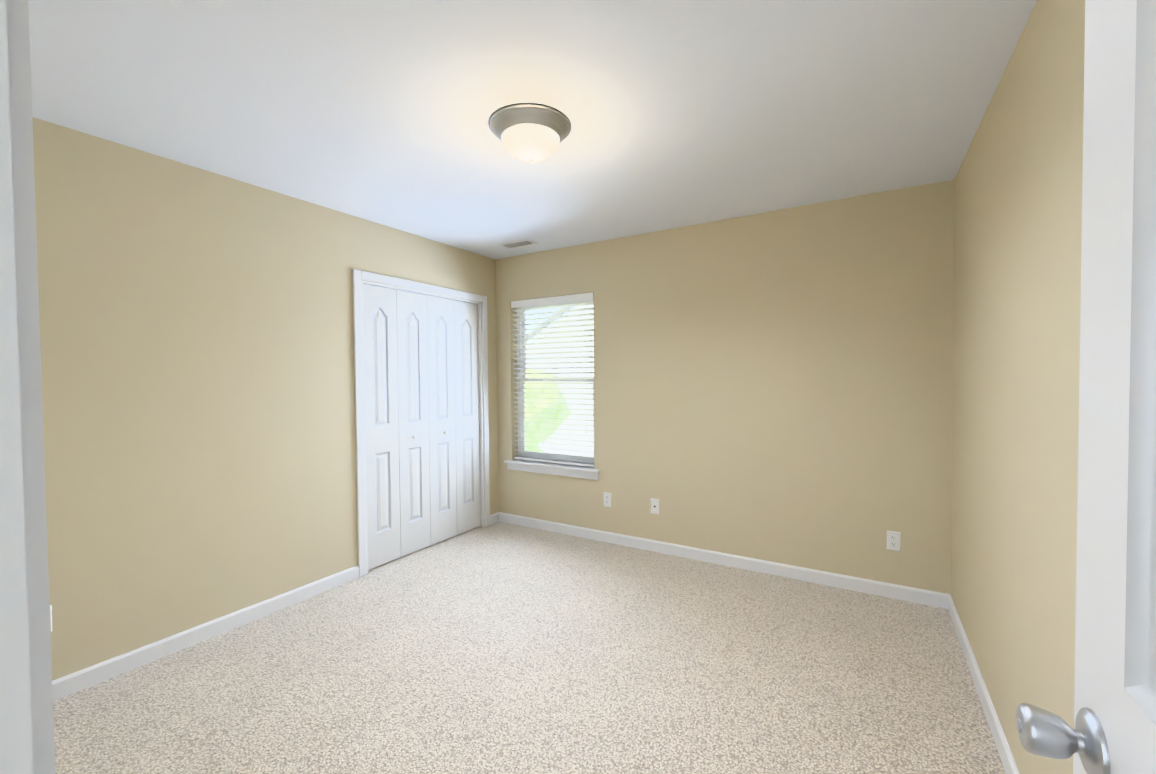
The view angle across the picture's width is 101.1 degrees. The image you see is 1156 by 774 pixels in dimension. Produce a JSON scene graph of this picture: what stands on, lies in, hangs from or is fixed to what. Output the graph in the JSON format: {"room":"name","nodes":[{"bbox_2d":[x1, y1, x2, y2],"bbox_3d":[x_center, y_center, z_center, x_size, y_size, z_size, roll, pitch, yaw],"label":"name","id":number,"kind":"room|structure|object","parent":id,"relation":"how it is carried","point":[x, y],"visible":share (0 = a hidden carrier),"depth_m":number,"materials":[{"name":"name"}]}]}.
{"room":"empty bedroom","nodes":[
{"label":"empty bedroom","id":0,"kind":"room"},
{"bbox_2d":[32,117,498,680],"bbox_3d":[-1.659,0.077,3.057,0.120,2.440,3.600,0,2,31],"label":"wall","id":1,"kind":"structure","parent":0,"point":[196,345],"depth_m":2.42,"materials":[{"name":"beige paint"}]},
{"bbox_2d":[50,605,51,631],"bbox_3d":[-2.240,0.978,1.979,0.008,0.115,0.070,0,2,31],"label":"electrical outlet","id":2,"kind":"object","parent":1,"relation":"attached to","point":[50,618],"depth_m":2.00,"materials":[{"name":"white plastic"}]},
{"bbox_2d":[52,565,358,700],"bbox_3d":[-1.974,1.274,2.417,0.013,0.083,1.880,0,2,31],"label":"baseboard","id":3,"kind":"structure","parent":1,"relation":"attached to","point":[72,683],"depth_m":2.41,"materials":[{"name":"white wood"}]},
{"bbox_2d":[352,269,489,576],"bbox_3d":[-1.156,0.236,3.757,0.018,2.080,1.310,0,2,31],"label":"trim","id":4,"kind":"structure","parent":1,"relation":"attached to","point":[358,276],"depth_m":3.24,"materials":[{"name":"white wood"}]},
{"bbox_2d":[361,281,483,573],"bbox_3d":[-1.213,0.268,3.793,0.124,2.016,1.182,0,2,31],"label":"lining","id":5,"kind":"object","parent":1,"relation":"attached to","point":[479,381],"visible":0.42,"depth_m":4.24,"materials":[{"name":"white wood"}]},
{"bbox_2d":[363,284,400,569],"bbox_3d":[-1.419,0.282,3.415,0.034,1.985,0.283,0,2,31],"label":"closet door","id":6,"kind":"structure","parent":5,"relation":"attached to","point":[381,414],"depth_m":3.41,"materials":[{"name":"white paint"}]},
{"bbox_2d":[396,290,430,556],"bbox_3d":[-1.271,0.275,3.659,0.034,1.985,0.283,0,2,31],"label":"closet door","id":7,"kind":"structure","parent":5,"relation":"attached to","point":[413,417],"depth_m":3.65,"materials":[{"name":"white paint"}]},
{"bbox_2d":[427,296,456,544],"bbox_3d":[-1.123,0.268,3.904,0.034,1.985,0.283,0,2,31],"label":"closet door","id":8,"kind":"structure","parent":5,"relation":"attached to","point":[441,399],"depth_m":3.89,"materials":[{"name":"white paint"}]},
{"bbox_2d":[454,301,479,534],"bbox_3d":[-0.976,0.261,4.149,0.034,1.985,0.283,0,2,31],"label":"closet door","id":9,"kind":"structure","parent":5,"relation":"attached to","point":[467,410],"depth_m":4.14,"materials":[{"name":"white paint"}]},
{"bbox_2d":[490,512,498,524],"bbox_3d":[-0.774,1.217,4.402,0.013,0.083,0.140,0,2,31],"label":"baseboard","id":10,"kind":"structure","parent":1,"relation":"attached to","point":[494,518],"depth_m":4.39,"materials":[{"name":"white wood"}]},
{"bbox_2d":[53,521,1005,773],"bbox_3d":[-0.505,1.371,1.609,3.605,0.100,4.950,0,2,31],"label":"floor","id":11,"kind":"structure","parent":0,"point":[499,647],"depth_m":2.11,"materials":[{"name":"carpet"}]},
{"bbox_2d":[28,0,1036,259],"bbox_3d":[-0.527,-1.168,1.549,3.605,0.100,4.950,0,2,31],"label":"ceiling","id":12,"kind":"structure","parent":0,"point":[676,112],"depth_m":1.85,"materials":[{"name":"white paint"}]},
{"bbox_2d":[498,239,537,248],"bbox_3d":[-0.492,-1.168,3.895,0.300,0.010,0.150,0,2,31],"label":"ceiling vent","id":13,"kind":"object","parent":12,"relation":"in","point":[518,244],"visible":0.98,"depth_m":3.88,"materials":[{"name":"white metal"}]},
{"bbox_2d":[489,103,570,163],"bbox_3d":[-0.206,-1.053,2.068,0.356,0.160,0.356,0,2,31],"label":"flush-mount light","id":14,"kind":"object","parent":12,"relation":"attached to","point":[530,133],"visible":1,"depth_m":1.97,"materials":[{"name":"white glass"}]},
{"bbox_2d":[496,179,954,593],"bbox_3d":[0.725,0.043,3.632,3.365,2.440,0.150,0,2,31],"label":"wall","id":15,"kind":"structure","parent":0,"point":[776,386],"depth_m":3.19,"materials":[{"name":"beige paint"}]},
{"bbox_2d":[504,459,599,479],"bbox_3d":[-0.223,0.716,4.163,0.980,0.084,0.145,0,2,31],"label":"window sill","id":16,"kind":"structure","parent":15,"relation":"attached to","point":[577,471],"depth_m":4.11,"materials":[{"name":"white wood"}]},
{"bbox_2d":[517,300,594,463],"bbox_3d":[-0.180,-0.056,4.227,0.870,1.455,0.063,0,2,31],"label":"window","id":17,"kind":"structure","parent":15,"relation":"in","point":[566,457],"depth_m":4.30,"materials":[{"name":"glass"}]},
{"bbox_2d":[511,292,594,466],"bbox_3d":[-0.224,-0.059,4.154,0.854,1.441,0.069,0,2,31],"label":"window blinds","id":18,"kind":"object","parent":17,"relation":"attached to","point":[555,300],"visible":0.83,"depth_m":4.13,"materials":[{"name":"white plastic"}]},
{"bbox_2d":[604,492,611,506],"bbox_3d":[0.239,0.915,3.858,0.070,0.115,0.008,0,2,31],"label":"electrical outlet","id":19,"kind":"object","parent":15,"relation":"attached to","point":[607,499],"visible":1,"depth_m":3.85,"materials":[{"name":"white plastic"}]},
{"bbox_2d":[651,498,658,513],"bbox_3d":[0.590,0.915,3.647,0.070,0.115,0.007,0,2,31],"label":"phone jack","id":20,"kind":"object","parent":15,"relation":"attached to","point":[654,506],"visible":1,"depth_m":3.65,"materials":[{"name":"white plastic"}]},
{"bbox_2d":[499,512,950,608],"bbox_3d":[0.693,1.223,3.590,3.365,0.083,0.013,0,2,31],"label":"baseboard","id":21,"kind":"structure","parent":15,"relation":"attached to","point":[914,595],"depth_m":3.28,"materials":[{"name":"white wood"}]},
{"bbox_2d":[887,531,900,551],"bbox_3d":[1.897,0.926,2.857,0.070,0.115,0.008,0,2,31],"label":"electrical outlet","id":22,"kind":"object","parent":15,"relation":"attached to","point":[893,540],"visible":1,"depth_m":2.85,"materials":[{"name":"white plastic"}]},
{"bbox_2d":[951,0,1084,773],"bbox_3d":[0.975,0.110,0.678,0.120,2.440,4.950,0,2,31],"label":"wall","id":23,"kind":"structure","parent":0,"point":[1017,278],"depth_m":1.49,"materials":[{"name":"beige paint"}]},
{"bbox_2d":[948,594,1019,773],"bbox_3d":[1.270,1.271,1.304,0.013,0.083,3.330,0,2,31],"label":"baseboard","id":24,"kind":"structure","parent":23,"relation":"attached to","point":[1003,749],"depth_m":1.89,"materials":[{"name":"white wood"}]},
{"bbox_3d":[-1.067,0.128,0.668,3.365,2.440,0.120,0,2,31],"label":"wall","id":25,"kind":"structure","parent":0,"visible":0},
{"bbox_2d":[0,0,54,773],"bbox_3d":[-0.079,0.305,0.084,0.910,2.095,0.138,0,2,31],"label":"door frame","id":26,"kind":"structure","parent":25,"relation":"attached to","point":[26,724],"depth_m":0.33,"materials":[{"name":"white wood"}]},
{"bbox_2d":[1016,0,1155,773],"bbox_3d":[0.478,0.323,0.290,0.176,2.020,0.771,0,2,31],"label":"door","id":27,"kind":"structure","parent":25,"relation":"in","point":[1113,731],"depth_m":0.53,"materials":[{"name":"white paint"}]},
{"label":"outside","id":28,"kind":"structure","parent":0,"visible":0},
{"bbox_3d":[2.467,4.157,9.739,22.000,0.100,11.800,0,2,31],"label":"ground","id":29,"kind":"structure","parent":28,"visible":0},
{"bbox_2d":[525,370,571,451],"bbox_3d":[-1.085,1.972,8.414,3.003,4.591,2.099,0,2,31],"label":"tree","id":30,"kind":"object","parent":29,"relation":"on","point":[542,415],"depth_m":7.90,"materials":[{"name":"green plant"}]},
{"bbox_2d":[526,305,593,456],"bbox_3d":[2.094,-1.591,9.070,14.000,11.430,0.050,0,2,31],"label":"house","id":31,"kind":"structure","parent":29,"relation":"on","point":[569,396],"depth_m":10.51,"materials":[{"name":"white"}]}
]}

